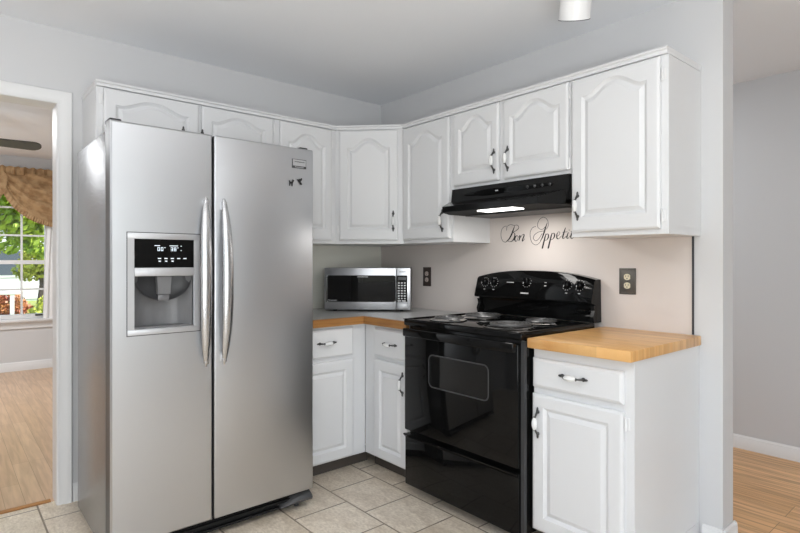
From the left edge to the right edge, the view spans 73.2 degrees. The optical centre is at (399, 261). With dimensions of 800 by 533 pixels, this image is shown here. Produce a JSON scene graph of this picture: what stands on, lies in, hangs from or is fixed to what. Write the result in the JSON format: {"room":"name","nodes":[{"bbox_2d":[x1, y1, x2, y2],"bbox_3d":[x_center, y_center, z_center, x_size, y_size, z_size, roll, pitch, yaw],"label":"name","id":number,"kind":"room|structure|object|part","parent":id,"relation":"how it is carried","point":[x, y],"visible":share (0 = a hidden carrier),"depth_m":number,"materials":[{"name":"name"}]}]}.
{"room":"kitchen","nodes":[
{"label":"kitchen","id":0,"kind":"room"},
{"bbox_2d":[0,155,52,363],"bbox_3d":[-4.698,0.025,5.685,4.200,2.386,0.100,0,0,-40],"label":"wall","id":1,"kind":"structure","parent":0,"point":[24,344],"depth_m":6.05,"materials":[{"name":"white paint"}]},
{"bbox_2d":[0,206,52,329],"bbox_3d":[-4.400,-0.092,5.891,1.120,1.680,0.148,0,0,-40],"label":"window","id":2,"kind":"structure","parent":1,"relation":"in","point":[34,322],"depth_m":6.05,"materials":[{"name":"white paint"}]},
{"bbox_3d":[-4.420,-0.112,5.915,0.958,1.498,0.085,0,0,-40],"label":"frame","id":3,"kind":"part","parent":2,"relation":"part of","materials":[{"name":"white paint"}]},
{"bbox_3d":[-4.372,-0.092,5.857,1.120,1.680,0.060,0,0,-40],"label":"sill","id":4,"kind":"part","parent":2,"relation":"part of","materials":[{"name":"white paint"}]},
{"bbox_2d":[0,358,52,372],"bbox_3d":[-4.660,1.168,5.641,4.000,0.100,0.014,0,0,-40],"label":"baseboard","id":5,"kind":"structure","parent":1,"relation":"attached to","point":[44,363],"depth_m":6.04,"materials":[{"name":"white paint"}]},
{"bbox_2d":[0,165,52,226],"bbox_3d":[-4.295,-0.718,5.829,2.202,0.661,0.121,0,0,-40],"label":"valance","id":6,"kind":"object","parent":1,"relation":"attached to","point":[29,192],"visible":0.47,"depth_m":5.98,"materials":[{"name":"brown fabric"}]},
{"bbox_2d":[43,226,52,320],"bbox_3d":[-3.914,-0.132,6.230,0.370,1.620,0.026,0,0,-40],"label":"sheer curtain","id":7,"kind":"object","parent":6,"relation":"hanging from","point":[48,261],"visible":0.2,"depth_m":6.14,"materials":[{"name":"white fabric"}]},
{"bbox_2d":[0,14,380,482],"bbox_3d":[-1.815,0.025,2.689,4.300,2.386,0.119,0,0,-40],"label":"wall","id":8,"kind":"structure","parent":0,"point":[31,53],"depth_m":2.85,"materials":[{"name":"white paint"}]},
{"bbox_2d":[0,498,50,513],"bbox_3d":[-2.099,1.211,2.467,0.840,0.012,0.040,0,0,-40],"label":"trim","id":9,"kind":"structure","parent":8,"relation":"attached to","point":[28,505],"depth_m":2.66,"materials":[{"name":"brown wood"}]},
{"bbox_2d":[0,80,71,505],"bbox_3d":[-2.090,0.181,2.455,1.010,2.072,0.158,0,0,-40],"label":"trim","id":10,"kind":"structure","parent":8,"relation":"attached to","point":[63,99],"depth_m":2.70,"materials":[{"name":"white paint"}]},
{"bbox_2d":[72,482,77,501],"bbox_3d":[-1.632,1.173,2.756,0.074,0.090,0.014,0,0,-40],"label":"baseboard","id":11,"kind":"structure","parent":8,"relation":"attached to","point":[74,485],"depth_m":2.74,"materials":[{"name":"white paint"}]},
{"bbox_2d":[82,86,274,148],"bbox_3d":[-1.159,-0.693,2.919,0.918,0.262,0.379,0,0,-40],"label":"upper cabinet","id":12,"kind":"object","parent":8,"relation":"attached to","point":[101,104],"visible":0.48,"depth_m":2.73,"materials":[{"name":"white paint"}]},
{"bbox_3d":[-1.226,-0.701,2.678,0.445,0.234,0.020,0,0,-40],"label":"door","id":13,"kind":"part","parent":12,"relation":"part of","materials":[{"name":"white paint"}]},
{"bbox_3d":[-0.888,-0.701,2.966,0.410,0.234,0.020,0,0,-40],"label":"door","id":14,"kind":"part","parent":12,"relation":"part of","materials":[{"name":"white paint"}]},
{"bbox_2d":[274,119,334,244],"bbox_3d":[-0.651,-0.467,3.352,0.424,0.714,0.379,0,0,-40],"label":"upper cabinet","id":15,"kind":"object","parent":8,"relation":"attached to","point":[321,141],"visible":0.3,"depth_m":3.29,"materials":[{"name":"white paint"}]},
{"bbox_2d":[313,245,380,308],"bbox_3d":[-0.559,0.105,3.676,1.094,0.430,0.005,0,0,-40],"label":"backsplash","id":16,"kind":"structure","parent":8,"relation":"attached to","point":[323,256],"depth_m":3.77,"materials":[{"name":"white paint"}]},
{"bbox_2d":[323,129,429,246],"bbox_3d":[-0.173,-0.467,3.597,0.620,0.714,0.626,0,0,-40],"label":"upper cabinet","id":17,"kind":"object","parent":8,"relation":"attached to","point":[368,163],"visible":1,"depth_m":3.36,"materials":[{"name":"white paint"}]},
{"bbox_3d":[-0.196,-0.475,3.362,0.368,0.686,0.020,0,0,5],"label":"door","id":18,"kind":"part","parent":17,"relation":"part of","materials":[{"name":"white paint"}]},
{"bbox_3d":[-0.044,-0.250,3.319,0.024,0.132,0.039,0,0,5],"label":"handle","id":19,"kind":"part","parent":17,"relation":"part of","materials":[{"name":"grey metal"}]},
{"bbox_2d":[0,0,799,159],"bbox_3d":[-0.703,-1.198,2.540,6.000,0.060,10.350,0,0,-40],"label":"ceiling","id":20,"kind":"structure","parent":0,"point":[378,52],"depth_m":2.75,"materials":[{"name":"white paint"}]},
{"bbox_2d":[0,138,41,149],"bbox_3d":[-3.292,-1.007,3.878,1.193,0.322,1.245,0,0,-40],"label":"ceiling fan","id":21,"kind":"object","parent":20,"relation":"hanging from","point":[27,145],"visible":1,"depth_m":4.17,"materials":[{"name":"grey"}]},
{"bbox_2d":[558,0,590,21],"bbox_3d":[0.702,-1.062,2.155,0.125,0.213,0.189,0,0,11],"label":"ceiling spotlight","id":22,"kind":"object","parent":20,"relation":"hanging from","point":[569,10],"visible":1,"depth_m":2.13,"materials":[{"name":"white plastic"}]},
{"bbox_2d":[0,367,799,532],"bbox_3d":[-0.727,1.243,2.460,5.860,0.050,9.960,0,0,-40],"label":"floor","id":23,"kind":"structure","parent":0,"point":[366,496],"depth_m":2.78,"materials":[{"name":"beige tile"}]},
{"bbox_2d":[78,118,312,532],"bbox_3d":[-0.978,0.323,2.621,0.910,1.788,0.739,0,0,-40],"label":"refrigerator","id":24,"kind":"object","parent":23,"relation":"on","point":[195,250],"visible":1,"depth_m":2.33,"materials":[{"name":"grey metal"}]},
{"bbox_3d":[-0.998,0.288,2.252,0.403,1.682,0.082,0,0,-40],"label":"freezer door","id":25,"kind":"part","parent":24,"relation":"part of","materials":[{"name":"silver metal"}]},
{"bbox_3d":[-0.969,-0.033,2.221,0.234,0.116,0.002,0,0,-40],"label":"control panel","id":26,"kind":"part","parent":24,"relation":"part of","materials":[{"name":"black plastic"}]},
{"bbox_3d":[-0.833,0.089,2.300,0.052,0.732,0.062,0,0,-40],"label":"handle","id":27,"kind":"part","parent":24,"relation":"part of","materials":[{"name":"silver metal"}]},
{"bbox_3d":[-0.760,0.089,2.361,0.052,0.732,0.062,0,0,-40],"label":"handle","id":28,"kind":"part","parent":24,"relation":"part of","materials":[{"name":"silver metal"}]},
{"bbox_3d":[-0.648,0.288,2.550,0.500,1.682,0.082,0,0,-40],"label":"fridge door","id":29,"kind":"part","parent":24,"relation":"part of","materials":[{"name":"silver metal"}]},
{"bbox_2d":[313,324,366,475],"bbox_3d":[-0.541,0.791,3.266,0.568,0.852,0.645,0,0,-40],"label":"base cabinet","id":30,"kind":"object","parent":23,"relation":"on","point":[338,351],"visible":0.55,"depth_m":3.06,"materials":[{"name":"white paint"}]},
{"bbox_3d":[-0.397,0.456,2.990,0.132,0.024,0.039,0,0,-40],"label":"handle","id":31,"kind":"part","parent":30,"relation":"part of","materials":[{"name":"grey metal"}]},
{"bbox_3d":[-0.419,0.461,3.010,0.382,0.163,0.020,0,0,-40],"label":"drawer","id":32,"kind":"part","parent":30,"relation":"part of","materials":[{"name":"white paint"}]},
{"bbox_3d":[-0.419,0.843,3.010,0.382,0.560,0.020,0,0,-40],"label":"door","id":33,"kind":"part","parent":30,"relation":"part of","materials":[{"name":"white paint"}]},
{"bbox_2d":[313,307,463,328],"bbox_3d":[-0.229,0.342,3.296,1.082,0.043,1.010,0,0,-40],"label":"countertop","id":34,"kind":"structure","parent":30,"relation":"on","point":[322,317],"depth_m":3.14,"materials":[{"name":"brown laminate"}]},
{"bbox_2d":[324,267,411,310],"bbox_3d":[-0.201,0.180,3.580,0.554,0.280,0.284,0,0,4],"label":"microwave","id":35,"kind":"object","parent":34,"relation":"on","point":[345,288],"visible":1,"depth_m":3.44,"materials":[{"name":"grey metal"}]},
{"bbox_3d":[0.022,0.175,3.442,0.091,0.268,0.028,0,0,4],"label":"control panel","id":36,"kind":"part","parent":35,"relation":"part of","materials":[{"name":"silver metal"}]},
{"bbox_2d":[366,324,409,476],"bbox_3d":[0.127,0.791,3.219,0.645,0.852,0.412,0,0,-40],"label":"base cabinet","id":37,"kind":"object","parent":23,"relation":"on","point":[385,346],"visible":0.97,"depth_m":3.04,"materials":[{"name":"white paint"}]},
{"bbox_3d":[-0.071,0.463,2.985,0.039,0.024,0.132,0,0,-40],"label":"handle","id":38,"kind":"part","parent":37,"relation":"part of","materials":[{"name":"white ceramic"}]},
{"bbox_3d":[-0.050,0.461,3.006,0.020,0.163,0.294,0,0,-40],"label":"drawer","id":39,"kind":"part","parent":37,"relation":"part of","materials":[{"name":"white paint"}]},
{"bbox_3d":[-0.050,0.843,3.006,0.020,0.560,0.294,0,0,-40],"label":"door","id":40,"kind":"part","parent":37,"relation":"part of","materials":[{"name":"white paint"}]},
{"bbox_3d":[0.001,0.665,2.901,0.039,0.132,0.024,0,0,-40],"label":"handle","id":41,"kind":"part","parent":37,"relation":"part of","materials":[{"name":"grey metal"}]},
{"bbox_2d":[403,270,600,532],"bbox_3d":[0.494,0.633,2.740,0.694,1.168,0.754,0,0,-40],"label":"range","id":42,"kind":"object","parent":23,"relation":"on","point":[469,388],"visible":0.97,"depth_m":2.54,"materials":[{"name":"black metal"}]},
{"bbox_3d":[0.258,0.363,2.519,0.047,0.042,0.704,0,0,-40],"label":"handle","id":43,"kind":"part","parent":42,"relation":"part of","materials":[{"name":"black plastic"}]},
{"bbox_3d":[0.271,1.032,2.560,0.044,0.266,0.730,0,0,-40],"label":"storage drawer","id":44,"kind":"part","parent":42,"relation":"part of","materials":[{"name":"black metal"}]},
{"bbox_3d":[0.274,0.616,2.563,0.036,0.528,0.730,0,0,-40],"label":"oven door","id":45,"kind":"part","parent":42,"relation":"part of","materials":[{"name":"black glass"}]},
{"bbox_3d":[0.487,0.117,3.137,0.038,0.043,0.040,0,0,-40],"label":"knob","id":46,"kind":"part","parent":42,"relation":"part of","materials":[{"name":"black plastic"}]},
{"bbox_3d":[0.531,0.117,3.086,0.038,0.043,0.040,0,0,-40],"label":"knob","id":47,"kind":"part","parent":42,"relation":"part of","materials":[{"name":"black plastic"}]},
{"bbox_2d":[403,312,594,340],"bbox_3d":[0.485,0.308,2.732,0.593,0.051,0.754,0,0,-40],"label":"cooktop","id":48,"kind":"object","parent":42,"relation":"in","point":[496,326],"depth_m":2.62,"materials":[{"name":"black metal"}]},
{"bbox_3d":[0.525,0.748,2.284,0.018,0.820,0.018,0,0,-40],"label":"trim","id":49,"kind":"part","parent":42,"relation":"part of","materials":[{"name":"grey metal"}]},
{"bbox_3d":[0.678,0.109,2.916,0.039,0.045,0.042,0,0,-40],"label":"knob","id":50,"kind":"part","parent":42,"relation":"part of","materials":[{"name":"black plastic"}]},
{"bbox_3d":[0.838,0.117,2.726,0.038,0.043,0.040,0,0,-40],"label":"knob","id":51,"kind":"part","parent":42,"relation":"part of","materials":[{"name":"black plastic"}]},
{"bbox_3d":[0.884,0.117,2.671,0.038,0.043,0.040,0,0,-40],"label":"knob","id":52,"kind":"part","parent":42,"relation":"part of","materials":[{"name":"black plastic"}]},
{"bbox_2d":[531,346,698,532],"bbox_3d":[0.913,0.791,2.299,0.648,0.852,0.438,0,0,-40],"label":"base cabinet","id":53,"kind":"object","parent":23,"relation":"on","point":[616,443],"visible":0.99,"depth_m":2.12,"materials":[{"name":"white paint"}]},
{"bbox_3d":[0.563,0.674,2.241,0.039,0.132,0.024,0,0,-40],"label":"handle","id":54,"kind":"part","parent":53,"relation":"part of","materials":[{"name":"white ceramic"}]},
{"bbox_3d":[0.670,0.460,2.116,0.039,0.024,0.132,0,0,-40],"label":"handle","id":55,"kind":"part","parent":53,"relation":"part of","materials":[{"name":"white ceramic"}]},
{"bbox_3d":[0.694,0.467,2.133,0.020,0.122,0.398,0,0,-40],"label":"drawer","id":56,"kind":"part","parent":53,"relation":"part of","materials":[{"name":"white paint"}]},
{"bbox_3d":[0.694,0.842,2.133,0.020,0.572,0.398,0,0,-40],"label":"door","id":57,"kind":"part","parent":53,"relation":"part of","materials":[{"name":"white paint"}]},
{"bbox_2d":[527,326,700,362],"bbox_3d":[0.919,0.342,2.298,0.628,0.042,0.450,0,0,-40],"label":"countertop","id":58,"kind":"structure","parent":53,"relation":"on","point":[610,343],"depth_m":2.19,"materials":[{"name":"beige wood"}]},
{"bbox_3d":[1.093,1.175,2.177,0.533,0.084,0.018,0,0,-40],"label":"panel","id":59,"kind":"part","parent":53,"relation":"part of","materials":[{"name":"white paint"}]},
{"bbox_2d":[381,0,732,532],"bbox_3d":[0.618,0.025,3.240,0.117,2.386,2.437,0,0,-40],"label":"wall","id":60,"kind":"structure","parent":0,"point":[701,31],"depth_m":2.33,"materials":[{"name":"white paint"}]},
{"bbox_2d":[403,115,489,244],"bbox_3d":[0.261,-0.467,3.274,0.379,0.714,0.428,0,0,-40],"label":"upper cabinet","id":61,"kind":"object","parent":60,"relation":"attached to","point":[428,148],"visible":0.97,"depth_m":3.15,"materials":[{"name":"white paint"}]},
{"bbox_3d":[0.151,-0.475,3.186,0.020,0.686,0.396,0,0,-40],"label":"door","id":62,"kind":"part","parent":61,"relation":"part of","materials":[{"name":"white paint"}]},
{"bbox_3d":[0.227,-0.232,3.051,0.039,0.132,0.024,0,0,-40],"label":"handle","id":63,"kind":"part","parent":61,"relation":"part of","materials":[{"name":"grey metal"}]},
{"bbox_2d":[442,173,571,218],"bbox_3d":[0.599,-0.327,2.790,0.470,0.148,0.738,0,0,-40],"label":"range hood","id":64,"kind":"object","parent":60,"relation":"attached to","point":[550,194],"visible":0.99,"depth_m":2.65,"materials":[{"name":"black metal"}]},
{"bbox_2d":[454,81,571,189],"bbox_3d":[0.644,-0.613,2.824,0.379,0.422,0.753,0,0,-40],"label":"upper cabinet","id":65,"kind":"object","parent":60,"relation":"attached to","point":[527,136],"visible":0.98,"depth_m":2.68,"materials":[{"name":"white paint"}]},
{"bbox_3d":[0.406,-0.619,2.888,0.020,0.399,0.319,0,0,-40],"label":"door","id":66,"kind":"part","parent":65,"relation":"part of","materials":[{"name":"white paint"}]},
{"bbox_3d":[0.471,-0.517,2.765,0.039,0.132,0.024,0,0,-40],"label":"handle","id":67,"kind":"part","parent":65,"relation":"part of","materials":[{"name":"grey metal"}]},
{"bbox_3d":[0.528,-0.517,2.698,0.039,0.132,0.024,0,0,-40],"label":"handle","id":68,"kind":"part","parent":65,"relation":"part of","materials":[{"name":"grey metal"}]},
{"bbox_3d":[0.650,-0.619,2.601,0.020,0.399,0.371,0,0,-40],"label":"door","id":69,"kind":"part","parent":65,"relation":"part of","materials":[{"name":"white paint"}]},
{"bbox_2d":[381,212,693,334],"bbox_3d":[0.574,-0.020,3.194,0.008,0.755,2.198,0,0,-40],"label":"backsplash","id":70,"kind":"structure","parent":60,"relation":"attached to","point":[663,301],"depth_m":2.82,"materials":[{"name":"beige paint"}]},
{"bbox_2d":[423,267,430,285],"bbox_3d":[0.182,0.103,3.643,0.009,0.128,0.076,0,0,-40],"label":"wall outlet","id":71,"kind":"object","parent":70,"relation":"attached to","point":[426,270],"visible":1,"depth_m":3.64,"materials":[{"name":"brown plastic"}]},
{"bbox_2d":[501,217,573,248],"bbox_3d":[0.752,-0.156,2.981,0.001,0.174,0.491,0,0,-40],"label":"wall decal","id":72,"kind":"object","parent":70,"relation":"attached to","point":[542,217],"depth_m":2.95,"materials":[{"name":"black plastic"}]},
{"bbox_2d":[619,268,635,294],"bbox_3d":[1.089,0.095,2.580,0.009,0.125,0.082,0,0,-40],"label":"wall outlet","id":73,"kind":"object","parent":70,"relation":"attached to","point":[627,276],"visible":1,"depth_m":2.58,"materials":[{"name":"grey metal"}]},
{"bbox_2d":[624,274,629,279],"bbox_3d":[1.087,0.074,2.578,0.004,0.030,0.030,0,0,-40],"label":"receptacle","id":74,"kind":"object","parent":73,"relation":"attached to","point":[626,276],"depth_m":2.58,"materials":[{"name":"beige plastic"}]},
{"bbox_2d":[624,282,629,288],"bbox_3d":[1.087,0.115,2.578,0.004,0.030,0.030,0,0,-40],"label":"receptacle","id":75,"kind":"object","parent":73,"relation":"attached to","point":[626,284],"depth_m":2.58,"materials":[{"name":"beige plastic"}]},
{"bbox_2d":[572,54,700,238],"bbox_3d":[1.022,-0.467,2.380,0.379,0.714,0.430,0,0,-40],"label":"upper cabinet","id":76,"kind":"object","parent":60,"relation":"attached to","point":[636,127],"visible":1,"depth_m":2.25,"materials":[{"name":"white paint"}]},
{"bbox_2d":[81,45,700,130],"bbox_3d":[-0.163,-0.838,2.550,1.964,0.026,2.233,0,0,-40],"label":"crown molding","id":77,"kind":"structure","parent":76,"relation":"on","point":[660,51],"depth_m":2.71,"materials":[{"name":"white paint"}]},
{"bbox_3d":[0.782,-0.247,2.400,0.039,0.132,0.024,0,0,-40],"label":"handle","id":78,"kind":"part","parent":76,"relation":"part of","materials":[{"name":"grey metal"}]},
{"bbox_3d":[0.910,-0.475,2.296,0.020,0.686,0.393,0,0,-40],"label":"door","id":79,"kind":"part","parent":76,"relation":"part of","materials":[{"name":"white paint"}]},
{"bbox_2d":[702,520,737,532],"bbox_3d":[0.373,1.175,3.527,0.147,0.085,3.222,0,0,-40],"label":"baseboard","id":80,"kind":"structure","parent":60,"relation":"attached to","point":[732,527],"depth_m":2.31,"materials":[{"name":"white paint"}]},
{"bbox_2d":[733,69,799,447],"bbox_3d":[2.598,0.025,3.153,0.100,2.386,6.900,0,0,-40],"label":"wall","id":81,"kind":"structure","parent":0,"point":[766,110],"depth_m":3.40,"materials":[{"name":"grey paint"}]},
{"bbox_2d":[733,433,799,461],"bbox_3d":[2.558,1.175,3.112,0.014,0.086,6.690,0,0,-40],"label":"baseboard","id":82,"kind":"structure","parent":81,"relation":"attached to","point":[783,451],"depth_m":3.39,"materials":[{"name":"white paint"}]},
{"label":"outside","id":83,"kind":"structure","parent":0,"visible":0},
{"bbox_2d":[9,300,36,307],"bbox_3d":[-21.029,1.843,28.543,80.000,0.050,55.600,0,0,-40],"label":"lawn","id":84,"kind":"structure","parent":83,"point":[33,303],"depth_m":23.88,"materials":[{"name":"green plant"}]},
{"bbox_2d":[0,291,19,313],"bbox_3d":[-8.922,1.247,12.320,0.380,1.140,0.120,0,0,-40],"label":"mailbox post","id":85,"kind":"object","parent":84,"relation":"on","point":[11,293],"visible":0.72,"depth_m":12.30,"materials":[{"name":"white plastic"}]},
{"bbox_3d":[-8.891,1.257,12.346,0.080,1.120,0.080,0,0,-40],"label":"post","id":86,"kind":"part","parent":85,"relation":"part of","materials":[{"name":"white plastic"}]},
{"bbox_2d":[0,294,33,314],"bbox_3d":[-10.168,1.195,13.871,0.904,0.884,1.463,0,0,26],"label":"shrub","id":87,"kind":"object","parent":84,"relation":"on","point":[4,300],"visible":0.66,"depth_m":13.81,"materials":[{"name":"red plant"}]},
{"bbox_2d":[0,194,43,258],"bbox_3d":[-7.245,-0.487,9.808,3.699,4.608,2.481,0,0,-40],"label":"leafy tree","id":88,"kind":"object","parent":84,"relation":"on","point":[9,217],"visible":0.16,"depth_m":9.95,"materials":[{"name":"green plant"}]},
{"bbox_2d":[0,229,43,300],"bbox_3d":[-20.743,-1.083,25.896,9.800,5.800,6.800,0,0,-40],"label":"house","id":89,"kind":"structure","parent":84,"relation":"on","point":[8,280],"depth_m":24.56,"materials":[{"name":"white"}]},
{"bbox_3d":[-17.692,0.068,24.475,1.000,1.100,0.019,0,0,-40],"label":"pane","id":90,"kind":"part","parent":89,"relation":"part of","materials":[{"name":"glass"}]},
{"bbox_3d":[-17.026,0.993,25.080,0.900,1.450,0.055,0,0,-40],"label":"garage door","id":91,"kind":"part","parent":89,"relation":"part of","materials":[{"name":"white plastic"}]},
{"bbox_2d":[26,296,42,313],"bbox_3d":[-8.149,1.149,12.335,0.771,0.820,0.743,0,0,-40],"label":"shrub","id":92,"kind":"object","parent":84,"relation":"on","point":[39,308],"visible":0.18,"depth_m":12.22,"materials":[{"name":"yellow plant"}]},
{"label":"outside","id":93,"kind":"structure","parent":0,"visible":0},
{"bbox_3d":[-12.790,1.807,18.878,80.000,0.020,5.000,0,0,-40],"label":"street","id":94,"kind":"object","parent":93,"visible":0},
{"bbox_2d":[11,246,43,303],"bbox_3d":[-12.953,0.574,19.397,1.728,2.486,1.514,0,0,-40],"label":"leafy tree","id":95,"kind":"object","parent":94,"relation":"on","point":[29,270],"visible":0.41,"depth_m":19.10,"materials":[{"name":"green plant"}]}
]}

